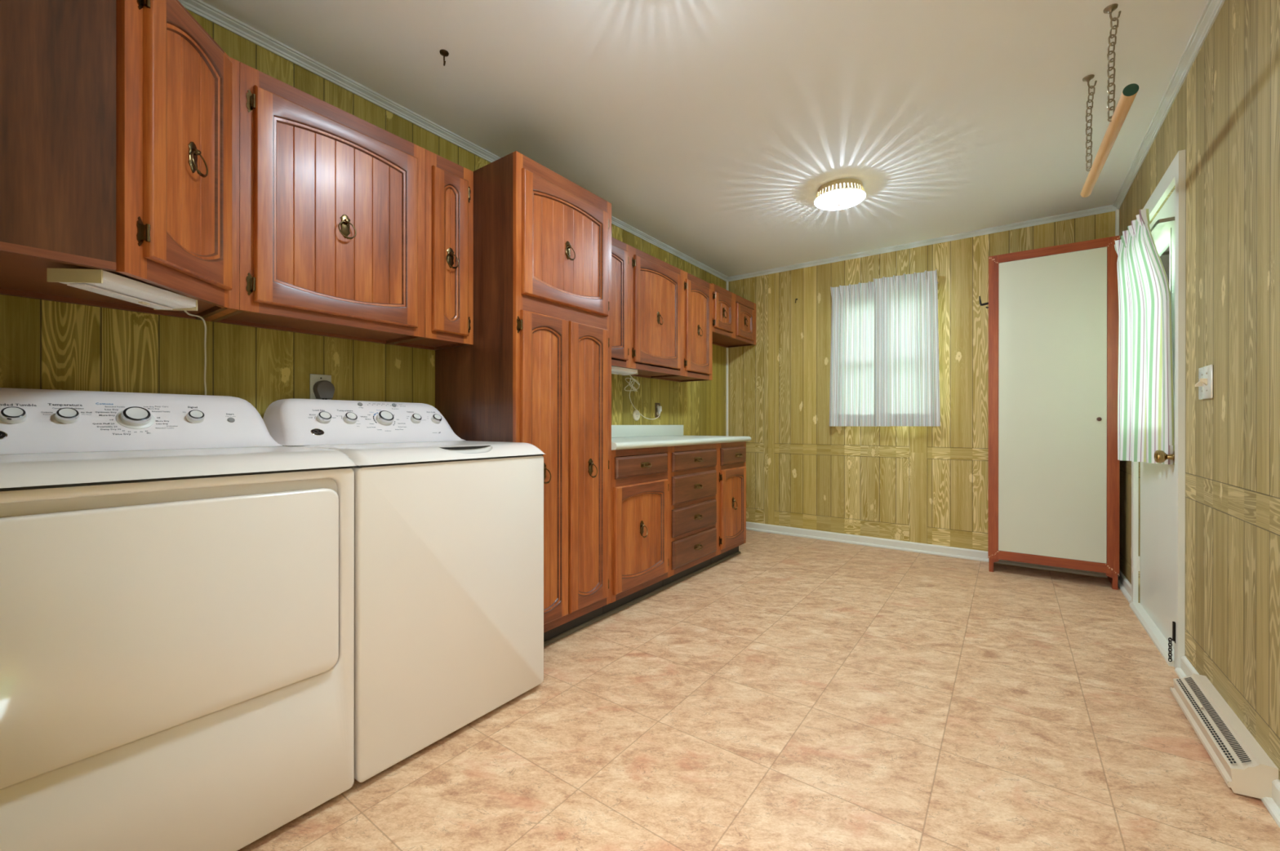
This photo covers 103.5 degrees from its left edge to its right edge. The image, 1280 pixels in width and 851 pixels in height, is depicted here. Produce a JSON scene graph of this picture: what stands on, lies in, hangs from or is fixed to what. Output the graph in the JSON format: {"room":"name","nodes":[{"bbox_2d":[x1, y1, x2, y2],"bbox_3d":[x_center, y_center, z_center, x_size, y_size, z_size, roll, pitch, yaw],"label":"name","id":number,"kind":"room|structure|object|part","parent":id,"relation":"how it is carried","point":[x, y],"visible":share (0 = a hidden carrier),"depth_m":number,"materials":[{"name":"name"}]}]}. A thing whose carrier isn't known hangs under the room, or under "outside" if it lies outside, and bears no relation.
{"room":"laundry room","nodes":[
{"label":"laundry room","id":0,"kind":"room"},
{"bbox_2d":[0,8,726,435],"bbox_3d":[-0.542,-0.187,3.141,0.100,2.500,4.787,0,0,36],"label":"wall","id":1,"kind":"structure","parent":0,"point":[45,344],"depth_m":1.87,"materials":[{"name":"green wood"}]},
{"bbox_2d":[0,0,239,321],"bbox_3d":[-1.445,-0.746,1.339,0.572,0.774,0.610,0,0,36],"label":"upper cabinet","id":2,"kind":"object","parent":1,"relation":"attached to","point":[120,119],"visible":1,"depth_m":1.19,"materials":[{"name":"brown wood"}]},
{"bbox_2d":[46,267,197,311],"bbox_3d":[-1.313,-0.339,1.301,0.113,0.038,0.288,0,0,-6],"label":"light","id":3,"kind":"object","parent":2,"relation":"attached to","point":[100,282],"visible":1,"depth_m":1.24,"materials":[{"name":"white plastic"}]},
{"bbox_2d":[137,302,150,305],"bbox_3d":[-1.318,-0.322,1.341,0.010,0.004,0.023,0,0,-6],"label":"switch","id":4,"kind":"object","parent":3,"relation":"attached to","point":[142,303],"depth_m":1.34,"materials":[{"name":"beige plastic"}]},
{"bbox_2d":[184,311,206,395],"bbox_3d":[-1.417,-0.149,1.610,0.026,0.405,0.297,0,0,-33],"label":"lamp cord","id":5,"kind":"object","parent":3,"relation":"hanging from","point":[186,312],"visible":0.71,"depth_m":1.73,"materials":[{"name":"white plastic"}]},
{"bbox_3d":[-1.246,-0.746,1.366,0.019,0.774,0.375,0,0,-9],"label":"frame","id":6,"kind":"part","parent":2,"relation":"part of","materials":[{"name":"brown wood"}]},
{"bbox_3d":[-1.230,-0.759,1.389,0.018,0.698,0.311,0,0,-9],"label":"door","id":7,"kind":"part","parent":2,"relation":"part of","materials":[{"name":"brown wood"}]},
{"bbox_3d":[-1.236,-0.759,1.388,0.002,0.606,0.223,0,0,-9],"label":"panel","id":8,"kind":"part","parent":2,"relation":"part of","materials":[{"name":"brown wood"}]},
{"bbox_3d":[-1.222,-0.734,1.395,0.026,0.093,0.060,0,0,-9],"label":"handle","id":9,"kind":"part","parent":2,"relation":"part of","materials":[{"name":"gold metal"}]},
{"bbox_2d":[210,62,425,344],"bbox_3d":[-1.176,-0.746,1.906,0.336,0.774,0.619,0,0,36],"label":"upper cabinet","id":10,"kind":"object","parent":1,"relation":"attached to","point":[332,201],"visible":1,"depth_m":1.78,"materials":[{"name":"brown wood"}]},
{"bbox_3d":[-1.059,-0.733,1.817,0.018,0.684,0.544,0,0,36],"label":"door","id":11,"kind":"part","parent":10,"relation":"part of","materials":[{"name":"brown wood"}]},
{"bbox_3d":[-1.064,-0.733,1.820,0.002,0.592,0.456,0,0,36],"label":"panel","id":12,"kind":"part","parent":10,"relation":"part of","materials":[{"name":"brown wood"}]},
{"bbox_3d":[-1.053,-0.711,1.812,0.026,0.093,0.060,0,0,36],"label":"handle","id":13,"kind":"part","parent":10,"relation":"part of","materials":[{"name":"gold metal"}]},
{"bbox_2d":[310,373,331,399],"bbox_3d":[-1.286,-0.142,2.034,0.008,0.120,0.078,0,0,36],"label":"wall outlet","id":14,"kind":"object","parent":1,"relation":"attached to","point":[314,379],"visible":0.47,"depth_m":2.02,"materials":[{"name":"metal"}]},
{"bbox_2d":[312,380,334,399],"bbox_3d":[-1.266,-0.057,2.024,0.040,0.240,0.068,0,0,36],"label":"plug","id":15,"kind":"object","parent":1,"relation":"attached to","point":[324,389],"visible":0.58,"depth_m":2.01,"materials":[{"name":"black plastic"}]},
{"bbox_2d":[389,149,473,350],"bbox_3d":[-0.924,-0.746,2.248,0.336,0.774,0.229,0,0,36],"label":"upper cabinet","id":16,"kind":"object","parent":1,"relation":"attached to","point":[449,185],"visible":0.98,"depth_m":2.16,"materials":[{"name":"brown wood"}]},
{"bbox_3d":[-0.822,-0.746,2.173,0.019,0.774,0.229,0,0,36],"label":"frame","id":17,"kind":"part","parent":16,"relation":"part of","materials":[{"name":"brown wood"}]},
{"bbox_3d":[-0.809,-0.733,2.159,0.018,0.684,0.168,0,0,36],"label":"door","id":18,"kind":"part","parent":16,"relation":"part of","materials":[{"name":"brown wood"}]},
{"bbox_3d":[-0.814,-0.733,2.162,0.002,0.592,0.080,0,0,36],"label":"panel","id":19,"kind":"part","parent":16,"relation":"part of","materials":[{"name":"brown wood"}]},
{"bbox_3d":[-0.802,-0.711,2.154,0.026,0.093,0.060,0,0,36],"label":"handle","id":20,"kind":"part","parent":16,"relation":"part of","materials":[{"name":"gold metal"}]},
{"bbox_2d":[177,0,728,281],"bbox_3d":[-0.487,-1.420,3.101,0.033,0.034,4.587,0,0,36],"label":"trim","id":21,"kind":"structure","parent":1,"relation":"attached to","point":[198,7],"depth_m":2.12,"materials":[{"name":"white paint"}]},
{"bbox_2d":[611,237,631,368],"bbox_3d":[-0.327,-0.746,3.064,0.336,0.774,0.541,0,0,36],"label":"upper cabinet","id":22,"kind":"object","parent":1,"relation":"attached to","point":[620,251],"visible":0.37,"depth_m":3.11,"materials":[{"name":"brown wood"}]},
{"bbox_3d":[-0.218,-0.743,2.975,0.002,0.588,0.370,0,0,36],"label":"panel","id":23,"kind":"part","parent":22,"relation":"part of","materials":[{"name":"brown wood"}]},
{"bbox_2d":[611,366,660,419],"bbox_3d":[-0.059,-0.199,3.532,0.352,0.319,0.948,0,0,36],"label":"light","id":24,"kind":"object","parent":22,"relation":"attached to","point":[615,371],"depth_m":3.28,"materials":[{"name":"white plastic"}]},
{"bbox_3d":[-0.009,-0.196,3.670,0.106,0.312,0.662,0,0,21],"label":"lamp cord","id":25,"kind":"part","parent":24,"relation":"part of","materials":[{"name":"white plastic"}]},
{"bbox_2d":[632,409,639,421],"bbox_3d":[-0.024,-0.069,3.753,0.010,0.082,0.082,0,0,36],"label":"receptacle","id":26,"kind":"object","parent":1,"relation":"attached to","point":[636,415],"visible":0.99,"depth_m":3.74,"materials":[{"name":"beige plastic"}]},
{"bbox_2d":[611,425,683,437],"bbox_3d":[-0.127,0.047,3.605,0.019,0.088,1.652,0,0,36],"label":"backsplash","id":27,"kind":"structure","parent":1,"relation":"attached to","point":[617,431],"depth_m":3.82,"materials":[{"name":"white laminate"}]},
{"bbox_2d":[627,246,684,378],"bbox_3d":[0.024,-0.746,3.542,0.336,0.774,0.642,0,0,36],"label":"upper cabinet","id":28,"kind":"object","parent":1,"relation":"attached to","point":[657,286],"visible":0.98,"depth_m":3.43,"materials":[{"name":"brown wood"}]},
{"bbox_3d":[0.124,-0.744,3.441,0.002,0.590,0.458,0,0,36],"label":"panel","id":29,"kind":"part","parent":28,"relation":"part of","materials":[{"name":"brown wood"}]},
{"bbox_3d":[0.136,-0.724,3.433,0.026,0.093,0.060,0,0,36],"label":"handle","id":30,"kind":"part","parent":28,"relation":"part of","materials":[{"name":"gold metal"}]},
{"bbox_2d":[654,403,660,417],"bbox_3d":[0.140,-0.114,3.979,0.007,0.115,0.070,0,0,36],"label":"wall outlet","id":31,"kind":"object","parent":1,"relation":"attached to","point":[656,415],"visible":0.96,"depth_m":3.96,"materials":[{"name":"beige plastic"}]},
{"bbox_2d":[657,405,662,414],"bbox_3d":[0.154,-0.115,3.969,0.028,0.064,0.032,0,0,36],"label":"plug","id":32,"kind":"object","parent":31,"relation":"attached to","point":[659,408],"visible":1,"depth_m":3.96,"materials":[{"name":"white plastic"}]},
{"bbox_2d":[650,271,712,382],"bbox_3d":[0.344,-0.746,3.979,0.336,0.774,0.440,0,0,36],"label":"upper cabinet","id":33,"kind":"object","parent":1,"relation":"attached to","point":[698,293],"visible":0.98,"depth_m":3.88,"materials":[{"name":"brown wood"}]},
{"bbox_3d":[0.446,-0.746,3.904,0.019,0.774,0.440,0,0,36],"label":"frame","id":34,"kind":"part","parent":33,"relation":"part of","materials":[{"name":"brown wood"}]},
{"bbox_3d":[0.455,-0.740,3.883,0.018,0.678,0.378,0,0,36],"label":"door","id":35,"kind":"part","parent":33,"relation":"part of","materials":[{"name":"brown wood"}]},
{"bbox_3d":[0.450,-0.740,3.887,0.002,0.586,0.290,0,0,36],"label":"panel","id":36,"kind":"part","parent":33,"relation":"part of","materials":[{"name":"brown wood"}]},
{"bbox_3d":[0.462,-0.724,3.878,0.026,0.093,0.060,0,0,36],"label":"handle","id":37,"kind":"part","parent":33,"relation":"part of","materials":[{"name":"gold metal"}]},
{"bbox_2d":[711,283,755,347],"bbox_3d":[0.732,-0.949,4.508,0.336,0.389,0.871,0,0,36],"label":"upper cabinet","id":38,"kind":"object","parent":1,"relation":"attached to","point":[734,316],"visible":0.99,"depth_m":4.42,"materials":[{"name":"brown wood"}]},
{"bbox_3d":[0.703,-0.935,4.221,0.018,0.287,0.330,0,0,36],"label":"door","id":39,"kind":"part","parent":38,"relation":"part of","materials":[{"name":"brown wood"}]},
{"bbox_3d":[0.698,-0.935,4.224,0.002,0.195,0.242,0,0,36],"label":"panel","id":40,"kind":"part","parent":38,"relation":"part of","materials":[{"name":"brown wood"}]},
{"bbox_3d":[0.710,-0.934,4.216,0.026,0.093,0.060,0,0,36],"label":"handle","id":41,"kind":"part","parent":38,"relation":"part of","materials":[{"name":"gold metal"}]},
{"bbox_3d":[0.954,-0.925,4.563,0.018,0.287,0.352,0,0,36],"label":"door","id":42,"kind":"part","parent":38,"relation":"part of","materials":[{"name":"brown wood"}]},
{"bbox_3d":[0.949,-0.925,4.566,0.002,0.195,0.264,0,0,36],"label":"panel","id":43,"kind":"part","parent":38,"relation":"part of","materials":[{"name":"brown wood"}]},
{"bbox_2d":[200,0,1208,277],"bbox_3d":[0.635,-1.466,2.279,3.016,0.060,4.787,0,0,36],"label":"ceiling","id":44,"kind":"structure","parent":0,"point":[713,130],"depth_m":2.18,"materials":[{"name":"white paint"}]},
{"bbox_2d":[439,49,448,66],"bbox_3d":[-0.755,-1.410,1.947,0.034,0.052,0.034,0,0,36],"label":"ceiling hook","id":45,"kind":"object","parent":44,"relation":"attached to","point":[444,53],"visible":1,"depth_m":1.94,"materials":[{"name":"black metal"}]},
{"bbox_2d":[814,178,866,210],"bbox_3d":[1.213,-1.383,3.066,0.291,0.104,0.291,0,0,36],"label":"ceiling light","id":46,"kind":"object","parent":44,"relation":"attached to","point":[841,193],"visible":1,"depth_m":2.99,"materials":[{"name":"white glass"}]},
{"bbox_2d":[814,188,865,210],"bbox_3d":[1.213,-1.354,3.066,0.290,0.029,0.290,0,0,36],"label":"diffuser","id":47,"kind":"object","parent":46,"relation":"attached to","point":[834,199],"depth_m":3.01,"materials":[{"name":"white glass"}]},
{"bbox_2d":[1082,74,1097,171],"bbox_3d":[1.853,-1.240,2.084,0.040,0.387,0.038,0,0,0],"label":"chain","id":48,"kind":"object","parent":44,"relation":"hanging from","point":[1087,78],"visible":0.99,"depth_m":2.08,"materials":[{"name":"metal"}]},
{"bbox_3d":[1.857,-1.225,2.081,0.022,0.343,0.028,0,0,-43],"label":"chain","id":49,"kind":"part","parent":48,"relation":"part of","materials":[{"name":"metal"}]},
{"bbox_2d":[1102,3,1120,121],"bbox_3d":[1.621,-1.238,1.736,0.040,0.391,0.038,0,0,0],"label":"chain","id":50,"kind":"object","parent":44,"relation":"hanging from","point":[1109,9],"visible":0.99,"depth_m":1.73,"materials":[{"name":"metal"}]},
{"bbox_2d":[1080,83,1138,197],"bbox_3d":[1.776,-1.048,1.931,0.037,0.040,0.847,0,0,34],"label":"pole","id":51,"kind":"object","parent":50,"relation":"hanging from","point":[1129,93],"visible":1,"depth_m":1.80,"materials":[{"name":"brown wood"}]},
{"bbox_3d":[1.624,-1.225,1.733,0.022,0.343,0.028,0,0,-43],"label":"chain","id":52,"kind":"part","parent":50,"relation":"part of","materials":[{"name":"metal"}]},
{"bbox_2d":[237,529,1279,850],"bbox_3d":[0.633,1.034,2.280,2.816,0.060,4.587,0,0,36],"label":"floor","id":53,"kind":"structure","parent":0,"point":[788,693],"depth_m":1.63,"materials":[{"name":"tile"}]},
{"bbox_2d":[0,387,355,850],"bbox_3d":[-1.285,0.454,1.321,0.794,1.100,0.684,0,0,36],"label":"dryer","id":54,"kind":"object","parent":53,"relation":"on","point":[177,578],"visible":1,"depth_m":1.09,"materials":[{"name":"white metal"}]},
{"bbox_3d":[-1.566,-0.024,1.260,0.042,0.043,0.043,0,0,36],"label":"knob","id":55,"kind":"part","parent":54,"relation":"part of","materials":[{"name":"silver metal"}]},
{"bbox_3d":[-1.513,-0.024,1.333,0.042,0.043,0.043,0,0,36],"label":"knob","id":56,"kind":"part","parent":54,"relation":"part of","materials":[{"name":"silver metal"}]},
{"bbox_3d":[-1.437,-0.019,1.439,0.062,0.064,0.079,0,0,36],"label":"knob","id":57,"kind":"part","parent":54,"relation":"part of","materials":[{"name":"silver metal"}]},
{"bbox_3d":[-0.980,0.403,1.094,0.033,0.474,0.602,0,0,36],"label":"door","id":58,"kind":"part","parent":54,"relation":"part of","materials":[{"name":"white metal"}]},
{"bbox_3d":[-1.360,-0.025,1.545,0.040,0.041,0.041,0,0,36],"label":"knob","id":59,"kind":"part","parent":54,"relation":"part of","materials":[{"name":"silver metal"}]},
{"bbox_2d":[262,399,546,782],"bbox_3d":[-0.879,0.453,1.879,0.790,1.100,0.682,0,0,36],"label":"washer","id":60,"kind":"object","parent":53,"relation":"on","point":[449,528],"visible":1,"depth_m":1.61,"materials":[{"name":"white metal"}]},
{"bbox_3d":[-1.147,-0.026,1.834,0.044,0.045,0.045,0,0,36],"label":"knob","id":61,"kind":"part","parent":60,"relation":"part of","materials":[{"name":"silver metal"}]},
{"bbox_3d":[-1.093,-0.025,1.906,0.044,0.045,0.045,0,0,36],"label":"knob","id":62,"kind":"part","parent":60,"relation":"part of","materials":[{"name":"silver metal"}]},
{"bbox_3d":[-1.015,-0.027,2.011,0.058,0.060,0.062,0,0,36],"label":"knob","id":63,"kind":"part","parent":60,"relation":"part of","materials":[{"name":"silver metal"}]},
{"bbox_3d":[-0.939,-0.026,2.118,0.041,0.042,0.041,0,0,36],"label":"knob","id":64,"kind":"part","parent":60,"relation":"part of","materials":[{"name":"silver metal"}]},
{"bbox_3d":[-0.884,-0.025,2.193,0.041,0.042,0.041,0,0,36],"label":"knob","id":65,"kind":"part","parent":60,"relation":"part of","materials":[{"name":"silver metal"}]},
{"bbox_2d":[435,151,611,641],"bbox_3d":[-0.557,-0.066,2.508,0.623,2.139,0.622,0,0,36],"label":"pantry cabinet","id":66,"kind":"object","parent":53,"relation":"on","point":[536,371],"visible":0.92,"depth_m":2.28,"materials":[{"name":"brown wood"}]},
{"bbox_3d":[-0.413,0.197,2.214,0.018,1.353,0.272,0,0,36],"label":"door","id":67,"kind":"part","parent":66,"relation":"part of","materials":[{"name":"brown wood"}]},
{"bbox_3d":[-0.418,0.197,2.217,0.002,1.261,0.184,0,0,36],"label":"panel","id":68,"kind":"part","parent":66,"relation":"part of","materials":[{"name":"brown wood"}]},
{"bbox_3d":[-0.413,0.211,2.199,0.026,0.093,0.060,0,0,36],"label":"handle","id":69,"kind":"part","parent":66,"relation":"part of","materials":[{"name":"gold metal"}]},
{"bbox_3d":[-0.338,-0.110,2.348,0.019,2.051,0.622,0,0,36],"label":"frame","id":70,"kind":"part","parent":66,"relation":"part of","materials":[{"name":"brown wood"}]},
{"bbox_3d":[-0.327,-0.810,2.330,0.018,0.524,0.551,0,0,36],"label":"door","id":71,"kind":"part","parent":66,"relation":"part of","materials":[{"name":"brown wood"}]},
{"bbox_3d":[-0.331,-0.810,2.334,0.002,0.432,0.463,0,0,36],"label":"panel","id":72,"kind":"part","parent":66,"relation":"part of","materials":[{"name":"brown wood"}]},
{"bbox_3d":[-0.322,-0.801,2.322,0.026,0.093,0.060,0,0,36],"label":"handle","id":73,"kind":"part","parent":66,"relation":"part of","materials":[{"name":"gold metal"}]},
{"bbox_3d":[-0.244,0.197,2.444,0.018,1.353,0.270,0,0,36],"label":"door","id":74,"kind":"part","parent":66,"relation":"part of","materials":[{"name":"brown wood"}]},
{"bbox_3d":[-0.249,0.197,2.448,0.002,1.261,0.182,0,0,36],"label":"panel","id":75,"kind":"part","parent":66,"relation":"part of","materials":[{"name":"brown wood"}]},
{"bbox_3d":[-0.231,0.211,2.449,0.026,0.093,0.060,0,0,36],"label":"handle","id":76,"kind":"part","parent":66,"relation":"part of","materials":[{"name":"gold metal"}]},
{"bbox_2d":[602,446,671,614],"bbox_3d":[-0.198,0.567,2.983,0.638,0.872,0.566,0,0,36],"label":"base cabinet","id":77,"kind":"object","parent":53,"relation":"on","point":[641,477],"visible":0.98,"depth_m":2.79,"materials":[{"name":"brown wood"}]},
{"bbox_3d":[0.016,0.601,2.801,0.018,0.555,0.493,0,0,36],"label":"door","id":78,"kind":"part","parent":77,"relation":"part of","materials":[{"name":"brown wood"}]},
{"bbox_3d":[0.020,0.227,2.804,0.018,0.114,0.487,0,0,36],"label":"drawer","id":79,"kind":"part","parent":77,"relation":"part of","materials":[{"name":"brown wood"}]},
{"bbox_3d":[0.011,0.601,2.804,0.002,0.463,0.405,0,0,36],"label":"panel","id":80,"kind":"part","parent":77,"relation":"part of","materials":[{"name":"brown wood"}]},
{"bbox_3d":[0.020,0.579,2.792,0.026,0.093,0.060,0,0,36],"label":"handle","id":81,"kind":"part","parent":77,"relation":"part of","materials":[{"name":"gold metal"}]},
{"bbox_3d":[0.039,0.223,2.790,0.029,0.031,0.080,0,0,36],"label":"handle","id":82,"kind":"part","parent":77,"relation":"part of","materials":[{"name":"gold metal"}]},
{"bbox_2d":[611,425,751,450],"bbox_3d":[0.122,0.067,3.431,0.626,0.126,1.666,0,0,36],"label":"countertop","id":83,"kind":"structure","parent":77,"relation":"on","point":[623,437],"depth_m":3.52,"materials":[{"name":"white laminate"}]},
{"bbox_2d":[543,551,740,647],"bbox_3d":[0.113,0.995,3.033,0.016,0.016,2.256,0,0,36],"label":"trim","id":84,"kind":"structure","parent":53,"relation":"on","point":[596,620],"depth_m":2.79,"materials":[{"name":"brown wood"}]},
{"bbox_2d":[662,443,718,586],"bbox_3d":[0.151,0.567,3.460,0.638,0.872,0.615,0,0,36],"label":"base cabinet","id":85,"kind":"object","parent":53,"relation":"on","point":[694,468],"visible":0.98,"depth_m":3.24,"materials":[{"name":"brown wood"}]},
{"bbox_3d":[0.363,0.794,3.275,0.018,0.170,0.558,0,0,36],"label":"drawer","id":86,"kind":"part","parent":85,"relation":"part of","materials":[{"name":"brown wood"}]},
{"bbox_3d":[0.364,0.601,3.275,0.018,0.170,0.558,0,0,36],"label":"drawer","id":87,"kind":"part","parent":85,"relation":"part of","materials":[{"name":"brown wood"}]},
{"bbox_3d":[0.364,0.403,3.274,0.018,0.174,0.558,0,0,36],"label":"drawer","id":88,"kind":"part","parent":85,"relation":"part of","materials":[{"name":"brown wood"}]},
{"bbox_3d":[0.365,0.229,3.275,0.018,0.118,0.560,0,0,36],"label":"drawer","id":89,"kind":"part","parent":85,"relation":"part of","materials":[{"name":"brown wood"}]},
{"bbox_3d":[0.383,0.791,3.261,0.029,0.031,0.080,0,0,36],"label":"handle","id":90,"kind":"part","parent":85,"relation":"part of","materials":[{"name":"gold metal"}]},
{"bbox_3d":[0.383,0.597,3.260,0.029,0.031,0.080,0,0,36],"label":"handle","id":91,"kind":"part","parent":85,"relation":"part of","materials":[{"name":"gold metal"}]},
{"bbox_3d":[0.383,0.399,3.260,0.029,0.031,0.080,0,0,36],"label":"handle","id":92,"kind":"part","parent":85,"relation":"part of","materials":[{"name":"gold metal"}]},
{"bbox_3d":[0.384,0.225,3.261,0.029,0.031,0.080,0,0,36],"label":"handle","id":93,"kind":"part","parent":85,"relation":"part of","materials":[{"name":"gold metal"}]},
{"bbox_2d":[711,441,746,564],"bbox_3d":[0.468,0.567,3.893,0.638,0.872,0.456,0,0,36],"label":"base cabinet","id":94,"kind":"object","parent":53,"relation":"on","point":[731,455],"visible":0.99,"depth_m":3.71,"materials":[{"name":"brown wood"}]},
{"bbox_3d":[0.693,0.230,3.724,0.018,0.124,0.398,0,0,36],"label":"drawer","id":95,"kind":"part","parent":94,"relation":"part of","materials":[{"name":"brown wood"}]},
{"bbox_3d":[0.693,0.603,3.724,0.018,0.562,0.398,0,0,36],"label":"door","id":96,"kind":"part","parent":94,"relation":"part of","materials":[{"name":"brown wood"}]},
{"bbox_3d":[0.688,0.603,3.727,0.002,0.470,0.310,0,0,36],"label":"panel","id":97,"kind":"part","parent":94,"relation":"part of","materials":[{"name":"brown wood"}]},
{"bbox_3d":[0.697,0.580,3.715,0.026,0.093,0.060,0,0,36],"label":"handle","id":98,"kind":"part","parent":94,"relation":"part of","materials":[{"name":"gold metal"}]},
{"bbox_3d":[0.739,0.226,3.746,0.029,0.031,0.080,0,0,36],"label":"handle","id":99,"kind":"part","parent":94,"relation":"part of","materials":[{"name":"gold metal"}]},
{"bbox_2d":[987,235,1119,590],"bbox_3d":[2.718,-0.072,3.360,0.666,2.154,0.306,0,0,36],"label":"wardrobe","id":100,"kind":"object","parent":53,"relation":"on","point":[1054,317],"visible":1,"depth_m":3.24,"materials":[{"name":"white wood"}]},
{"bbox_2d":[728,211,1115,551],"bbox_3d":[2.020,-0.186,4.170,2.816,2.500,0.100,0,0,36],"label":"wall","id":101,"kind":"structure","parent":0,"point":[915,484],"depth_m":4.20,"materials":[{"name":"green wood"}]},
{"bbox_2d":[725,281,728,435],"bbox_3d":[0.856,-0.202,4.950,0.016,2.410,0.017,0,0,36],"label":"trim","id":102,"kind":"structure","parent":101,"relation":"attached to","point":[726,417],"depth_m":4.95,"materials":[{"name":"white paint"}]},
{"bbox_2d":[727,204,1117,281],"bbox_3d":[1.981,-1.419,4.115,2.816,0.034,0.033,0,0,36],"label":"trim","id":103,"kind":"structure","parent":101,"relation":"attached to","point":[1110,208],"depth_m":3.87,"materials":[{"name":"white paint"}]},
{"bbox_2d":[746,521,1107,577],"bbox_3d":[1.980,0.968,4.118,2.776,0.073,0.030,0,0,36],"label":"baseboard","id":104,"kind":"structure","parent":101,"relation":"attached to","point":[938,550],"depth_m":4.04,"materials":[{"name":"white paint"}]},
{"bbox_2d":[978,296,988,308],"bbox_3d":[2.425,-0.860,3.554,0.061,0.100,0.024,0,0,36],"label":"wall hook","id":105,"kind":"object","parent":101,"relation":"attached to","point":[980,303],"visible":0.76,"depth_m":3.56,"materials":[{"name":"metal"}]},
{"bbox_2d":[1115,209,1119,235],"bbox_3d":[3.114,-0.199,3.295,0.016,2.410,0.017,0,0,36],"label":"trim","id":106,"kind":"structure","parent":101,"relation":"attached to","point":[1117,211],"depth_m":3.29,"materials":[{"name":"white paint"}]},
{"bbox_2d":[1119,0,1279,780],"bbox_3d":[1.810,-0.184,1.418,0.100,2.500,4.787,0,0,36],"label":"wall","id":107,"kind":"structure","parent":0,"point":[1225,113],"depth_m":1.61,"materials":[{"name":"green wood"}]},
{"bbox_2d":[1117,569,1131,603],"bbox_3d":[2.931,0.969,3.060,0.030,0.073,0.552,0,0,36],"label":"baseboard","id":108,"kind":"structure","parent":107,"relation":"attached to","point":[1123,584],"depth_m":3.02,"materials":[{"name":"white paint"}]},
{"bbox_2d":[1128,149,1186,668],"bbox_3d":[2.484,-0.053,2.434,0.106,2.118,0.972,0,0,36],"label":"door","id":109,"kind":"structure","parent":107,"relation":"in","point":[1162,486],"depth_m":2.27,"materials":[{"name":"white paint"}]},
{"bbox_2d":[1150,217,1174,232],"bbox_3d":[2.465,-0.889,2.433,0.057,0.036,0.616,0,0,36],"label":"curtain rod","id":110,"kind":"object","parent":109,"relation":"attached to","point":[1171,219],"visible":0.3,"depth_m":2.20,"materials":[{"name":"metal"}]},
{"bbox_2d":[1114,208,1174,465],"bbox_3d":[2.440,-0.393,2.461,0.118,1.169,0.637,0,0,35],"label":"door curtain","id":111,"kind":"object","parent":110,"relation":"hanging from","point":[1145,382],"visible":0.98,"depth_m":2.39,"materials":[{"name":"white fabric"}]},
{"bbox_3d":[2.528,-0.426,2.437,0.005,0.895,0.520,0,0,36],"label":"pane","id":112,"kind":"part","parent":109,"relation":"part of","materials":[{"name":"clear glass"}]},
{"bbox_3d":[2.275,0.139,2.183,0.066,0.062,0.062,0,0,36],"label":"handle","id":113,"kind":"part","parent":109,"relation":"part of","materials":[{"name":"gold metal"}]},
{"bbox_2d":[1168,621,1175,662],"bbox_3d":[2.206,0.900,2.091,0.012,0.173,0.027,0,0,-14],"label":"chain","id":114,"kind":"object","parent":109,"relation":"hanging from","point":[1173,638],"visible":1,"depth_m":2.09,"materials":[{"name":"metal"}]},
{"bbox_3d":[2.205,0.936,2.095,0.012,0.102,0.020,0,0,-18],"label":"chain","id":115,"kind":"part","parent":114,"relation":"part of","materials":[{"name":"metal"}]},
{"bbox_2d":[1112,0,1225,209],"bbox_3d":[1.757,-1.417,1.456,0.033,0.034,4.587,0,0,36],"label":"trim","id":116,"kind":"structure","parent":107,"relation":"attached to","point":[1212,8],"depth_m":2.12,"materials":[{"name":"white paint"}]},
{"bbox_2d":[1174,656,1199,679],"bbox_3d":[2.116,0.970,1.948,0.030,0.073,0.244,0,0,36],"label":"baseboard","id":117,"kind":"structure","parent":107,"relation":"attached to","point":[1187,669],"depth_m":1.99,"materials":[{"name":"white paint"}]},
{"bbox_2d":[1195,364,1213,399],"bbox_3d":[2.027,-0.151,1.819,0.024,0.118,0.142,0,0,36],"label":"light switch","id":118,"kind":"object","parent":107,"relation":"attached to","point":[1205,384],"visible":1,"depth_m":1.80,"materials":[{"name":"beige plastic"}]},
{"bbox_2d":[1169,674,1278,799],"bbox_3d":[1.826,0.953,1.603,0.089,0.098,0.620,0,0,36],"label":"baseboard heater","id":119,"kind":"object","parent":107,"relation":"attached to","point":[1244,766],"visible":1,"depth_m":1.49,"materials":[{"name":"beige metal"}]},
{"bbox_3d":[1.795,0.985,1.629,0.009,0.018,0.614,0,0,36],"label":"kick rail","id":120,"kind":"part","parent":119,"relation":"part of","materials":[{"name":"beige metal"}]},
{"bbox_2d":[1260,779,1279,828],"bbox_3d":[1.045,0.970,0.486,0.030,0.073,2.180,0,0,36],"label":"baseboard","id":121,"kind":"structure","parent":107,"relation":"attached to","point":[1272,805],"depth_m":1.31,"materials":[{"name":"white paint"}]},
{"bbox_3d":[1.980,-1.096,4.109,0.773,0.012,0.042,0,0,36],"label":"curtain rod","id":122,"kind":"object","parent":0,"visible":0},
{"bbox_2d":[829,281,890,426],"bbox_3d":[1.805,-0.577,4.170,0.476,1.183,0.073,0,0,36],"label":"window curtain","id":123,"kind":"object","parent":122,"relation":"hanging from","point":[851,397],"visible":0.8,"depth_m":4.21,"materials":[{"name":"white fabric"}]},
{"bbox_2d":[873,270,940,426],"bbox_3d":[2.066,-0.579,3.925,0.460,1.183,0.081,0,0,36],"label":"window curtain","id":124,"kind":"object","parent":122,"relation":"hanging from","point":[907,375],"visible":1,"depth_m":3.92,"materials":[{"name":"white fabric"}]}
]}

